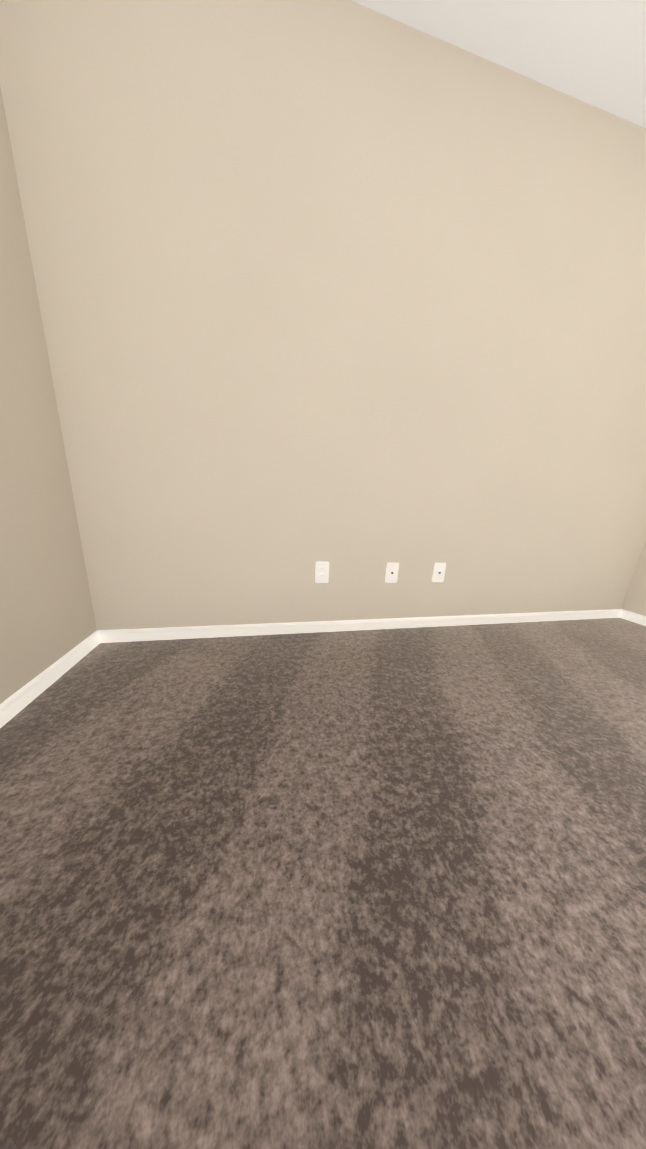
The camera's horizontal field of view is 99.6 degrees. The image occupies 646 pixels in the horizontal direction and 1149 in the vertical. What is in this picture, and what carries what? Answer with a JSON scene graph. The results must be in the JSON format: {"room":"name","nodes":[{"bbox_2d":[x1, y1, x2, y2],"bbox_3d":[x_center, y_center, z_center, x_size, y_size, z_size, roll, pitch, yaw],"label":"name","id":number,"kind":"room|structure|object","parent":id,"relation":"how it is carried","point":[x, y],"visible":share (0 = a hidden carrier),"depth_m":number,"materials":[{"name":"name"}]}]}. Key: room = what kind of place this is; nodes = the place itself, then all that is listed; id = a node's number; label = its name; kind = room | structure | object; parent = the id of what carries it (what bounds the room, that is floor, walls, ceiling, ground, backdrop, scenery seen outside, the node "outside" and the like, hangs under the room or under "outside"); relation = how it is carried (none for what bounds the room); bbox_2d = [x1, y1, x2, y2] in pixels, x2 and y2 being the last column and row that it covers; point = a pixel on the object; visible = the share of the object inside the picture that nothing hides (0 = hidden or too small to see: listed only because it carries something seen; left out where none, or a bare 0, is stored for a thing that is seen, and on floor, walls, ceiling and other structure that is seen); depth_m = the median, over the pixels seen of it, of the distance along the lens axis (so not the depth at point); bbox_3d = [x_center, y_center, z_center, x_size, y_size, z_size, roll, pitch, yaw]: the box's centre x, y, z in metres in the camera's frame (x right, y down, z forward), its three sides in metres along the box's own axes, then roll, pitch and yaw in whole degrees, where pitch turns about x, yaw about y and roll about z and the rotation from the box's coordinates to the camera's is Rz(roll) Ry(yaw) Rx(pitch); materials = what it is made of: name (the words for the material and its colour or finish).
{"room":"empty carpeted room","nodes":[
{"label":"empty carpeted room","id":0,"kind":"room"},
{"bbox_2d":[0,86,96,703],"bbox_3d":[-0.705,-0.235,-1.241,0.240,2.440,4.782,0,15,-12],"label":"wall","id":1,"kind":"structure","parent":0,"point":[47,618],"depth_m":0.96,"materials":[{"name":"paint"}]},
{"bbox_2d":[0,631,99,727],"bbox_3d":[-0.659,0.883,-0.804,0.012,0.062,4.542,0,15,-12],"label":"baseboard","id":2,"kind":"structure","parent":1,"relation":"attached to","point":[14,704],"depth_m":1.01,"materials":[{"name":"white wood"}]},
{"bbox_2d":[0,618,645,1148],"bbox_3d":[0.987,0.962,-0.443,3.862,0.120,5.022,0,15,-12],"label":"floor","id":3,"kind":"structure","parent":0,"point":[358,890],"depth_m":0.52,"materials":[{"name":"carpet"}]},
{"bbox_2d":[0,0,645,630],"bbox_3d":[0.578,-0.885,1.500,3.862,2.440,0.240,0,15,-12],"label":"wall","id":4,"kind":"structure","parent":0,"point":[352,292],"depth_m":1.21,"materials":[{"name":"paint"}]},
{"bbox_2d":[315,562,328,582],"bbox_3d":[-0.004,-0.011,1.485,0.072,0.116,0.008,0,15,-12],"label":"duplex electrical outlet","id":5,"kind":"object","parent":4,"relation":"attached to","point":[322,572],"visible":1,"depth_m":1.48,"materials":[{"name":"white plastic"}]},
{"bbox_2d":[98,609,621,642],"bbox_3d":[0.548,0.297,1.679,3.382,0.062,0.012,0,15,-12],"label":"baseboard","id":6,"kind":"structure","parent":4,"relation":"attached to","point":[129,635],"depth_m":1.57,"materials":[{"name":"white wood"}]},
{"bbox_2d":[385,563,398,582],"bbox_3d":[0.398,-0.009,1.564,0.072,0.116,0.016,0,15,-12],"label":"outlet","id":7,"kind":"object","parent":4,"relation":"attached to","point":[391,572],"visible":1,"depth_m":1.57,"materials":[{"name":"white plastic"}]},
{"bbox_2d":[432,563,445,581],"bbox_3d":[0.693,-0.011,1.628,0.072,0.116,0.009,0,15,-12],"label":"outlet","id":8,"kind":"object","parent":4,"relation":"attached to","point":[439,572],"visible":1,"depth_m":1.63,"materials":[{"name":"white plastic"}]},
{"bbox_2d":[351,0,645,127],"bbox_3d":[1.105,-1.514,-1.085,3.862,0.120,5.022,0,15,-12],"label":"ceiling","id":9,"kind":"structure","parent":0,"point":[592,52],"depth_m":1.02,"materials":[{"name":"white paint"}]},
{"bbox_2d":[622,539,645,615],"bbox_3d":[2.820,-0.286,-0.400,0.240,2.440,4.542,0,15,-12],"label":"wall","id":10,"kind":"structure","parent":0,"point":[635,600],"depth_m":1.92,"materials":[{"name":"paint"}]},
{"bbox_2d":[620,609,645,625],"bbox_3d":[2.642,0.864,-0.127,0.012,0.062,4.542,0,15,-12],"label":"baseboard","id":11,"kind":"structure","parent":10,"relation":"attached to","point":[633,617],"depth_m":1.94,"materials":[{"name":"white wood"}]}
]}

